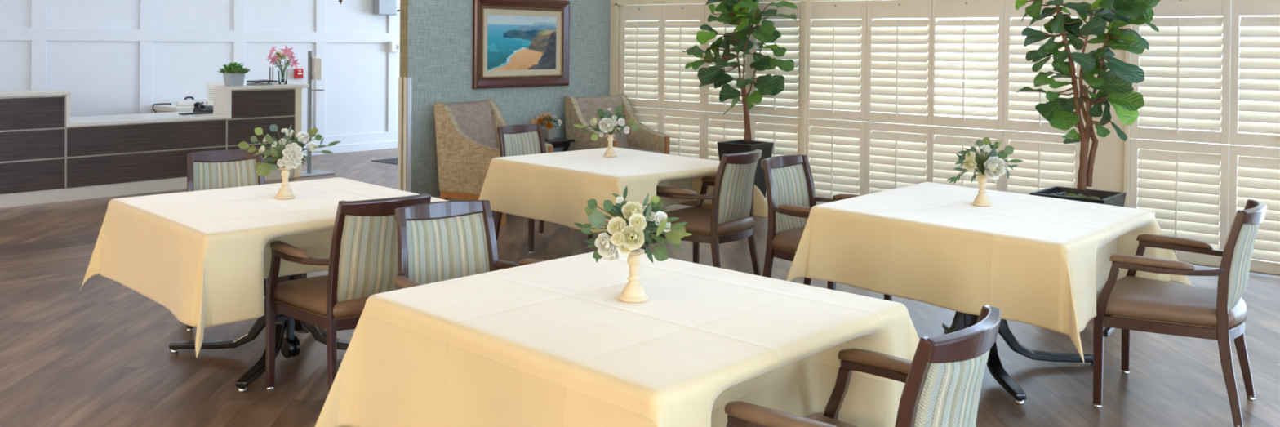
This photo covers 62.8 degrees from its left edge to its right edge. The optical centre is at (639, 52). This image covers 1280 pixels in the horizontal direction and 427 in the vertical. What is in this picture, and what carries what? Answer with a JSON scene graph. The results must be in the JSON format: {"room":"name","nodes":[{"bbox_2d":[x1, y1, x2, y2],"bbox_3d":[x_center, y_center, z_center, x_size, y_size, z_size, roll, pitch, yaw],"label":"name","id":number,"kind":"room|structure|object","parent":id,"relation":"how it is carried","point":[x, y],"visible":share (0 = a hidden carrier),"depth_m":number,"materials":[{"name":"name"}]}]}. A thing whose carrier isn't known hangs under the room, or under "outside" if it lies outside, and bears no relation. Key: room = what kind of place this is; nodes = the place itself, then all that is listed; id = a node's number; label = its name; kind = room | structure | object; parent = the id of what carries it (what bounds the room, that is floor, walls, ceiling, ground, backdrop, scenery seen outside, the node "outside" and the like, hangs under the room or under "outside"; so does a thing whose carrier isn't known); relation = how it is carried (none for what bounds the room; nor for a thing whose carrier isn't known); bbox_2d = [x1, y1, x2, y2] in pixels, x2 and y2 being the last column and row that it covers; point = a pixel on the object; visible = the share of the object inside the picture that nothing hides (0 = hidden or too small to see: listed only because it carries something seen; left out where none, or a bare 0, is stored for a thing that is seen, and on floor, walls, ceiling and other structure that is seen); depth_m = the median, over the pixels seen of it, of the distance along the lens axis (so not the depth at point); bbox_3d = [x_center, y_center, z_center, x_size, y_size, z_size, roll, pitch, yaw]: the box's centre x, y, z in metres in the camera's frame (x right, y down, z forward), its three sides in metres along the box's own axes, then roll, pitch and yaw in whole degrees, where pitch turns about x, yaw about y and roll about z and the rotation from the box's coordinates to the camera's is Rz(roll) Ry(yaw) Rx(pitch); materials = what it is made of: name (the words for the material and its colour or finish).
{"room":"care facility","nodes":[
{"label":"care facility","id":0,"kind":"room"},
{"bbox_2d":[0,0,399,137],"bbox_3d":[-6.497,-0.627,11.531,0.130,4.000,19.400,1,1,41],"label":"wall","id":1,"kind":"structure","parent":0,"point":[101,77],"depth_m":12.72,"materials":[{"name":"white paint"}]},
{"bbox_2d":[0,0,399,147],"bbox_3d":[-6.439,-0.676,11.482,0.020,3.900,19.400,1,1,41],"label":"trim","id":2,"kind":"structure","parent":1,"relation":"attached to","point":[37,33],"depth_m":12.94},
{"bbox_2d":[293,68,303,78],"bbox_3d":[-4.476,0.279,13.752,0.060,0.130,0.110,1,1,41],"label":"station","id":3,"kind":"object","parent":1,"relation":"attached to","point":[299,73],"visible":0.98,"depth_m":13.72,"materials":[{"name":"red plastic"}]},
{"bbox_2d":[302,140,398,155],"bbox_3d":[-6.452,1.319,11.497,0.036,0.110,19.400,1,1,41],"label":"baseboard","id":4,"kind":"structure","parent":1,"relation":"attached to","point":[394,144],"depth_m":14.44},
{"bbox_2d":[373,0,399,15],"bbox_3d":[-3.501,-0.732,14.801,0.123,0.420,0.544,1,1,41],"label":"wall control box","id":5,"kind":"object","parent":1,"relation":"attached to","point":[381,7],"visible":0.84,"depth_m":14.65,"materials":[{"name":"grey metal"}]},
{"bbox_2d":[389,41,399,52],"bbox_3d":[-3.478,-0.078,14.871,0.062,0.150,0.150,1,1,41],"label":"thermostat","id":6,"kind":"object","parent":1,"relation":"attached to","point":[394,46],"visible":0.91,"depth_m":14.84,"materials":[{"name":"white plastic"}]},
{"bbox_2d":[0,147,1279,426],"bbox_3d":[-0.261,1.535,6.166,16.800,0.100,19.400,1,1,41],"label":"floor","id":7,"kind":"structure","parent":0,"point":[99,354],"depth_m":5.19,"materials":[{"name":"brown wood"}]},
{"bbox_2d":[0,83,309,208],"bbox_3d":[-5.654,0.876,10.143,0.820,1.038,4.990,1,1,41],"label":"reception desk","id":8,"kind":"object","parent":7,"relation":"on","point":[48,154],"visible":0.88,"depth_m":10.22,"materials":[{"name":"laminate"}]},
{"bbox_2d":[0,83,309,127],"bbox_3d":[-5.651,0.526,10.139,0.820,0.338,4.990,1,1,41],"label":"countertop","id":9,"kind":"structure","parent":8,"relation":"on","point":[222,95],"depth_m":10.71,"materials":[{"name":"stone"}]},
{"bbox_2d":[178,111,213,115],"bbox_3d":[-4.715,0.650,11.214,0.120,0.012,0.400,1,1,41],"label":"keyboard tray","id":10,"kind":"object","parent":8,"relation":"on","point":[198,113],"visible":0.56,"depth_m":11.14,"materials":[{"name":"black plastic"}]},
{"bbox_2d":[192,102,213,112],"bbox_3d":[-4.717,0.597,11.427,0.198,0.113,0.236,1,1,41],"label":"desk phone","id":11,"kind":"object","parent":8,"relation":"on","point":[201,108],"visible":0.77,"depth_m":11.37,"materials":[{"name":"black plastic"}]},
{"bbox_2d":[218,62,248,86],"bbox_3d":[-4.341,0.230,11.171,0.333,0.256,0.340,1,1,41],"label":"succulent planter","id":12,"kind":"object","parent":8,"relation":"on","point":[232,77],"visible":1,"depth_m":11.12,"materials":[{"name":"green plant"}]},
{"bbox_2d":[246,80,272,85],"bbox_3d":[-4.174,0.330,11.498,0.200,0.052,0.202,1,1,41],"label":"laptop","id":13,"kind":"object","parent":8,"relation":"on","point":[260,82],"visible":1,"depth_m":11.44,"materials":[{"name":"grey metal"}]},
{"bbox_2d":[266,66,278,84],"bbox_3d":[-4.075,0.256,11.612,0.070,0.200,0.100,1,1,41],"label":"sign holder","id":14,"kind":"object","parent":8,"relation":"on","point":[274,82],"visible":0.85,"depth_m":11.60,"materials":[{"name":"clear plastic"}]},
{"bbox_2d":[266,44,300,84],"bbox_3d":[-3.969,0.136,11.645,0.302,0.441,0.284,1,1,41],"label":"vase","id":15,"kind":"object","parent":8,"relation":"on","point":[286,52],"visible":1,"depth_m":11.62,"materials":[{"name":"clear glass"}]},
{"bbox_2d":[150,96,213,113],"bbox_3d":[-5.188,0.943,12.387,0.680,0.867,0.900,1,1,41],"label":"countertop","id":16,"kind":"structure","parent":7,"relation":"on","point":[172,108],"depth_m":12.11,"materials":[{"name":"stone"}]},
{"bbox_2d":[151,102,171,112],"bbox_3d":[-5.541,0.664,12.091,0.294,0.161,0.076,1,1,22],"label":"power cable","id":17,"kind":"object","parent":16,"relation":"attached to","point":[153,104],"visible":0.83,"depth_m":12.11,"materials":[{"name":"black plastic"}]},
{"bbox_2d":[206,82,224,105],"bbox_3d":[-4.958,0.486,12.307,0.100,0.268,0.240,1,1,41],"label":"holder","id":18,"kind":"object","parent":16,"relation":"on","point":[209,85],"visible":0.33,"depth_m":12.26,"materials":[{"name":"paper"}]},
{"bbox_2d":[186,150,266,331],"bbox_3d":[-2.297,1.024,5.934,0.650,0.888,0.625,0,1,-34],"label":"dining chair","id":19,"kind":"object","parent":7,"relation":"on","point":[220,169],"visible":0.26,"depth_m":6.14,"materials":[{"name":"brown wood"}]},
{"bbox_2d":[168,272,350,392],"bbox_3d":[-1.734,1.106,5.151,1.180,0.752,1.180,0,1,-44],"label":"pedestal table","id":20,"kind":"object","parent":7,"relation":"on","point":[289,345],"visible":0.28,"depth_m":5.12,"materials":[{"name":"black metal"}]},
{"bbox_2d":[80,177,448,357],"bbox_3d":[-1.730,0.947,5.158,1.530,0.467,1.589,0,1,-43],"label":"tablecloth","id":21,"kind":"object","parent":20,"relation":"on","point":[205,256],"visible":0.66,"depth_m":4.61,"materials":[{"name":"fabric"}]},
{"bbox_2d":[237,124,340,199],"bbox_3d":[-1.706,0.532,5.140,0.459,0.369,0.231,1,1,13],"label":"centrepiece","id":22,"kind":"object","parent":21,"relation":"on","point":[290,153],"visible":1,"depth_m":5.11,"materials":[{"name":"white plant"}]},
{"bbox_2d":[301,51,335,177],"bbox_3d":[-3.758,0.689,11.973,0.380,1.410,0.400,1,1,41],"label":"stand","id":23,"kind":"object","parent":7,"relation":"on","point":[314,64],"visible":0.97,"depth_m":11.91,"materials":[{"name":"grey metal"}]},
{"bbox_2d":[311,57,321,79],"bbox_3d":[-3.702,0.187,11.967,0.100,0.255,0.105,1,1,41],"label":"dispenser","id":24,"kind":"object","parent":23,"relation":"on","point":[316,62],"depth_m":11.93,"materials":[{"name":"white plastic"}]},
{"bbox_2d":[265,192,431,393],"bbox_3d":[-1.233,1.048,4.607,0.650,0.888,0.625,0,1,-40],"label":"dining chair","id":25,"kind":"object","parent":7,"relation":"on","point":[362,262],"visible":0.56,"depth_m":4.37,"materials":[{"name":"brown wood"}]},
{"bbox_2d":[371,158,397,164],"bbox_3d":[-2.788,1.384,13.482,0.780,0.008,1.050,1,1,41],"label":"floor mat","id":26,"kind":"object","parent":7,"relation":"on","point":[392,161],"visible":0.24,"depth_m":13.28,"materials":[{"name":"rubber"}]},
{"bbox_2d":[393,200,546,289],"bbox_3d":[-0.653,1.059,4.064,0.650,0.888,0.625,0,1,-37],"label":"dining chair","id":27,"kind":"object","parent":7,"relation":"on","point":[445,240],"visible":0.38,"depth_m":4.26,"materials":[{"name":"brown wood"}]},
{"bbox_2d":[434,98,553,224],"bbox_3d":[-1.292,0.941,9.288,0.767,1.006,0.752,1,1,29],"label":"armchair","id":28,"kind":"object","parent":7,"relation":"on","point":[467,136],"visible":0.5,"depth_m":9.08,"materials":[{"name":"beige fabric"}]},
{"bbox_2d":[494,124,593,253],"bbox_3d":[-0.778,1.017,8.049,0.650,0.888,0.625,0,1,-44],"label":"dining chair","id":29,"kind":"object","parent":7,"relation":"on","point":[522,139],"visible":0.32,"depth_m":8.21,"materials":[{"name":"brown wood"}]},
{"bbox_2d":[544,137,574,151],"bbox_3d":[-0.913,1.141,10.106,0.360,0.604,0.440,1,1,41],"label":"side table","id":30,"kind":"object","parent":7,"relation":"on","point":[557,142],"visible":0.17,"depth_m":10.06,"materials":[{"name":"black metal"}]},
{"bbox_2d":[528,112,561,139],"bbox_3d":[-0.897,0.711,10.111,0.285,0.256,0.276,1,1,41],"label":"flower pot","id":31,"kind":"object","parent":30,"relation":"on","point":[545,119],"visible":0.96,"depth_m":10.08,"materials":[{"name":"stone"}]},
{"bbox_2d":[564,93,669,154],"bbox_3d":[-0.233,0.939,10.435,0.752,1.006,0.767,0,1,-42],"label":"armchair","id":32,"kind":"object","parent":7,"relation":"on","point":[578,110],"visible":0.44,"depth_m":10.47,"materials":[{"name":"beige fabric"}]},
{"bbox_2d":[622,146,662,153],"bbox_3d":[-0.158,1.035,10.353,0.590,0.133,0.520,0,1,-42],"label":"seat cushion","id":33,"kind":"object","parent":32,"relation":"on","point":[655,149],"depth_m":10.46,"materials":[{"name":"beige fabric"}]},
{"bbox_2d":[640,149,761,275],"bbox_3d":[0.425,1.044,6.543,0.625,0.888,0.650,1,1,37],"label":"dining chair","id":34,"kind":"object","parent":7,"relation":"on","point":[730,218],"visible":0.7,"depth_m":6.33,"materials":[{"name":"brown wood"}]},
{"bbox_2d":[681,0,797,197],"bbox_3d":[0.879,0.184,9.520,1.197,2.554,0.548,1,1,41],"label":"fig","id":35,"kind":"object","parent":7,"relation":"on","point":[734,12],"visible":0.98,"depth_m":9.50,"materials":[{"name":"plant"}]},
{"bbox_2d":[760,155,891,301],"bbox_3d":[1.015,1.055,5.948,0.625,0.888,0.650,1,1,44],"label":"dining chair","id":36,"kind":"object","parent":7,"relation":"on","point":[789,183],"visible":0.54,"depth_m":6.04,"materials":[{"name":"brown wood"}]},
{"bbox_2d":[724,304,1001,426],"bbox_3d":[0.580,1.084,2.679,0.625,0.888,0.650,1,1,39],"label":"dining chair","id":37,"kind":"object","parent":7,"relation":"on","point":[943,380],"visible":1,"depth_m":2.46,"materials":[{"name":"brown wood"}]},
{"bbox_2d":[810,206,1155,404],"bbox_3d":[1.653,1.138,5.085,1.140,0.752,1.200,0,1,-44],"label":"pedestal table","id":38,"kind":"object","parent":7,"relation":"on","point":[961,321],"visible":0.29,"depth_m":5.05,"materials":[{"name":"black metal"}]},
{"bbox_2d":[786,182,1191,363],"bbox_3d":[1.675,0.964,5.150,1.516,0.436,1.698,0,1,-43],"label":"tablecloth","id":39,"kind":"object","parent":38,"relation":"on","point":[1044,262],"visible":0.91,"depth_m":4.66,"materials":[{"name":"fabric"}]},
{"bbox_2d":[946,137,1023,206],"bbox_3d":[1.671,0.578,5.099,0.284,0.340,0.288,1,1,41],"label":"centrepiece","id":40,"kind":"object","parent":39,"relation":"on","point":[992,166],"visible":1,"depth_m":5.10,"materials":[{"name":"white plant"}]},
{"bbox_2d":[1014,0,1159,206],"bbox_3d":[2.833,0.244,6.622,0.990,2.530,0.666,1,1,41],"label":"fig","id":41,"kind":"object","parent":7,"relation":"on","point":[1115,85],"visible":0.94,"depth_m":6.59,"materials":[{"name":"plant"}]},
{"bbox_2d":[1093,199,1266,426],"bbox_3d":[2.366,1.081,4.576,0.625,0.888,0.650,1,1,36],"label":"dining chair","id":42,"kind":"object","parent":7,"relation":"on","point":[1131,302],"visible":1,"depth_m":4.41,"materials":[{"name":"brown wood"}]},
{"bbox_3d":[-0.159,1.102,6.935,1.060,0.752,1.220,0,1,-43],"label":"pedestal table","id":43,"kind":"object","parent":7,"relation":"on","visible":0},
{"bbox_2d":[478,146,768,248],"bbox_3d":[-0.157,0.930,6.983,1.388,0.435,1.683,0,1,-41],"label":"tablecloth","id":44,"kind":"object","parent":43,"relation":"on","point":[557,187],"visible":0.64,"depth_m":6.66,"materials":[{"name":"fabric"}]},
{"bbox_2d":[573,105,639,156],"bbox_3d":[-0.239,0.533,7.165,0.448,0.353,0.208,0,1,-9],"label":"centrepiece","id":45,"kind":"object","parent":44,"relation":"on","point":[609,122],"visible":1,"depth_m":7.11,"materials":[{"name":"white plant"}]},
{"bbox_2d":[399,0,880,197],"bbox_3d":[0.745,-0.569,12.419,0.112,4.000,8.604,1,1,41],"label":"wall","id":46,"kind":"structure","parent":0,"point":[440,45],"depth_m":9.56,"materials":[{"name":"paper"}]},
{"bbox_2d":[397,76,401,190],"bbox_3d":[-2.109,0.827,9.198,0.040,1.220,0.008,1,1,41],"label":"trim","id":47,"kind":"structure","parent":46,"relation":"attached to","point":[399,153],"depth_m":9.19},
{"bbox_2d":[403,77,407,191],"bbox_3d":[-2.048,0.829,9.145,0.046,1.220,0.008,1,1,41],"label":"trim","id":48,"kind":"structure","parent":46,"relation":"attached to","point":[405,120],"depth_m":9.14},
{"bbox_2d":[405,77,411,191],"bbox_3d":[-2.018,0.829,9.149,0.006,1.220,0.052,1,1,41],"label":"trim","id":49,"kind":"structure","parent":46,"relation":"attached to","point":[408,184],"depth_m":9.14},
{"bbox_2d":[434,195,458,200],"bbox_3d":[-1.162,1.364,10.149,0.014,0.145,2.620,1,1,41],"label":"baseboard","id":50,"kind":"structure","parent":46,"relation":"attached to","point":[448,199],"depth_m":9.49,"materials":[{"name":"paint"}]},
{"bbox_2d":[472,0,569,88],"bbox_3d":[-1.124,-0.092,10.130,0.048,0.857,1.237,1,1,41],"label":"framed painting","id":51,"kind":"object","parent":46,"relation":"attached to","point":[517,43],"visible":1,"depth_m":10.10,"materials":[{"name":"brown wood"}]},
{"bbox_2d":[716,139,773,197],"bbox_3d":[0.955,1.140,9.533,0.369,0.645,0.369,1,1,41],"label":"planter","id":52,"kind":"object","parent":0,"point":[737,146],"depth_m":9.45,"materials":[{"name":"black plastic"}]},
{"bbox_2d":[609,0,1125,192],"bbox_3d":[4.206,-0.486,7.396,11.690,4.000,0.280,1,1,41],"label":"wall","id":53,"kind":"structure","parent":0,"point":[1108,163],"depth_m":7.85,"materials":[{"name":"paint"}]},
{"bbox_2d":[622,4,662,108],"bbox_3d":[0.015,0.040,10.837,0.534,1.058,0.079,1,1,41],"label":"shutter panel","id":54,"kind":"object","parent":53,"relation":"in","point":[642,84],"visible":0.98,"depth_m":10.83,"materials":[{"name":"paint"}]},
{"bbox_2d":[631,106,662,132],"bbox_3d":[0.005,0.996,10.846,0.534,0.846,0.078,1,1,41],"label":"shutter panel","id":55,"kind":"object","parent":53,"relation":"in","point":[650,117],"visible":0.13,"depth_m":10.77,"materials":[{"name":"paint"}]},
{"bbox_2d":[660,108,704,159],"bbox_3d":[0.418,1.003,10.491,0.548,0.846,0.078,1,1,41],"label":"shutter panel","id":56,"kind":"object","parent":53,"relation":"in","point":[685,129],"visible":0.46,"depth_m":10.47,"materials":[{"name":"paint"}]},
{"bbox_2d":[661,4,705,111],"bbox_3d":[0.427,0.048,10.482,0.548,1.058,0.079,1,1,41],"label":"shutter panel","id":57,"kind":"object","parent":53,"relation":"in","point":[682,35],"visible":0.94,"depth_m":10.50,"materials":[{"name":"paint"}]},
{"bbox_2d":[703,111,751,160],"bbox_3d":[0.835,1.010,10.132,0.544,0.846,0.078,1,1,41],"label":"shutter panel","id":58,"kind":"object","parent":53,"relation":"in","point":[718,127],"visible":0.29,"depth_m":10.20,"materials":[{"name":"paint"}]},
{"bbox_2d":[704,3,751,114],"bbox_3d":[0.844,0.055,10.123,0.544,1.058,0.079,1,1,41],"label":"shutter panel","id":59,"kind":"object","parent":53,"relation":"in","point":[710,105],"visible":0.27,"depth_m":10.16,"materials":[{"name":"paint"}]},
{"bbox_2d":[750,114,799,200],"bbox_3d":[1.255,1.018,9.771,0.556,0.846,0.078,1,1,41],"label":"shutter panel","id":60,"kind":"object","parent":53,"relation":"in","point":[784,131],"visible":0.37,"depth_m":9.75,"materials":[{"name":"paint"}]},
{"bbox_2d":[750,1,800,117],"bbox_3d":[1.264,0.063,9.761,0.556,1.058,0.079,1,1,41],"label":"shutter panel","id":61,"kind":"object","parent":53,"relation":"in","point":[789,30],"visible":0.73,"depth_m":9.71,"materials":[{"name":"paint"}]},
{"bbox_2d":[806,118,866,204],"bbox_3d":[1.738,1.027,9.354,0.593,0.846,0.078,1,1,41],"label":"shutter panel","id":62,"kind":"object","parent":53,"relation":"in","point":[837,164],"visible":0.77,"depth_m":9.35,"materials":[{"name":"paint"}]},
{"bbox_2d":[806,0,866,121],"bbox_3d":[1.748,0.071,9.345,0.593,1.058,0.079,1,1,41],"label":"shutter panel","id":63,"kind":"object","parent":53,"relation":"in","point":[836,43],"visible":1,"depth_m":9.33,"materials":[{"name":"paint"}]},
{"bbox_2d":[864,121,931,195],"bbox_3d":[2.195,1.035,8.961,0.603,0.846,0.078,1,1,41],"label":"shutter panel","id":64,"kind":"object","parent":53,"relation":"in","point":[899,155],"visible":0.62,"depth_m":8.97,"materials":[{"name":"paint"}]},
{"bbox_2d":[865,0,932,125],"bbox_3d":[2.204,0.080,8.952,0.603,1.058,0.079,1,1,41],"label":"shutter panel","id":65,"kind":"object","parent":53,"relation":"in","point":[895,83],"visible":1,"depth_m":8.94,"materials":[{"name":"paint"}]},
{"bbox_2d":[613,0,1279,275],"bbox_3d":[3.219,0.517,8.202,9.010,1.960,0.250,1,1,41],"label":"trim","id":66,"kind":"structure","parent":53,"relation":"attached to","point":[804,3],"depth_m":9.54,"materials":[{"name":"paint"}]},
{"bbox_2d":[929,125,1003,191],"bbox_3d":[2.657,1.043,8.563,0.609,0.846,0.078,1,1,41],"label":"shutter panel","id":67,"kind":"object","parent":53,"relation":"in","point":[948,141],"visible":0.27,"depth_m":8.62,"materials":[{"name":"paint"}]},
{"bbox_2d":[930,0,1004,130],"bbox_3d":[2.669,0.088,8.557,0.609,1.058,0.088,1,1,41],"label":"shutter panel","id":68,"kind":"object","parent":53,"relation":"in","point":[940,8],"visible":1,"depth_m":8.54,"materials":[{"name":"paint"}]},
{"bbox_2d":[1002,130,1080,195],"bbox_3d":[3.121,1.052,8.164,0.607,0.846,0.078,1,1,41],"label":"shutter panel","id":69,"kind":"object","parent":53,"relation":"in","point":[1048,162],"visible":0.35,"depth_m":8.18,"materials":[{"name":"paint"}]},
{"bbox_2d":[1003,0,1083,133],"bbox_3d":[3.130,0.096,8.155,0.607,1.058,0.079,1,1,41],"label":"shutter panel","id":70,"kind":"object","parent":53,"relation":"in","point":[1022,105],"visible":0.52,"depth_m":8.25,"materials":[{"name":"paint"}]},
{"bbox_2d":[1129,138,1229,265],"bbox_3d":[3.861,1.065,7.526,0.643,0.846,0.078,1,1,41],"label":"shutter panel","id":71,"kind":"object","parent":53,"relation":"in","point":[1182,183],"visible":0.7,"depth_m":7.50,"materials":[{"name":"paint"}]},
{"bbox_2d":[1130,0,1231,144],"bbox_3d":[3.870,0.110,7.517,0.643,1.058,0.079,1,1,41],"label":"shutter panel","id":72,"kind":"object","parent":53,"relation":"in","point":[1178,92],"visible":0.91,"depth_m":7.49,"materials":[{"name":"paint"}]},
{"bbox_2d":[1227,144,1279,272],"bbox_3d":[4.370,1.074,7.088,0.693,0.846,0.078,1,1,41],"label":"shutter panel","id":73,"kind":"object","parent":53,"relation":"in","point":[1258,173],"visible":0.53,"depth_m":7.19,"materials":[{"name":"paint"}]},
{"bbox_2d":[1229,0,1279,147],"bbox_3d":[4.379,0.119,7.079,0.693,1.058,0.079,1,1,41],"label":"shutter panel","id":74,"kind":"object","parent":53,"relation":"in","point":[1257,49],"visible":1,"depth_m":7.21,"materials":[{"name":"paint"}]},
{"bbox_2d":[1029,186,1126,206],"bbox_3d":[2.770,1.198,6.637,0.449,0.620,0.449,1,1,41],"label":"planter","id":75,"kind":"object","parent":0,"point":[1100,197],"depth_m":6.67,"materials":[{"name":"black plastic"}]},
{"label":"outside","id":76,"kind":"structure","parent":0,"visible":0},
{"bbox_2d":[871,71,1279,243],"bbox_3d":[22.345,1.703,25.987,80.000,0.180,51.460,1,1,41],"label":"ground","id":77,"kind":"structure","parent":76,"point":[936,80],"depth_m":28.28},
{"bbox_3d":[-0.022,1.141,3.202,1.160,0.752,1.080,1,1,44],"label":"pedestal table","id":78,"kind":"object","parent":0,"visible":0},
{"bbox_2d":[315,248,919,426],"bbox_3d":[-0.003,1.000,3.234,1.565,0.496,1.488,1,1,41],"label":"tablecloth","id":79,"kind":"object","parent":78,"relation":"on","point":[552,343],"visible":0.91,"depth_m":2.98,"materials":[{"name":"fabric"}]},
{"bbox_2d":[573,186,691,302],"bbox_3d":[-0.016,0.578,3.163,0.293,0.347,0.267,1,1,41],"label":"centrepiece","id":80,"kind":"object","parent":79,"relation":"on","point":[640,219],"visible":1,"depth_m":3.13,"materials":[{"name":"white plant"}]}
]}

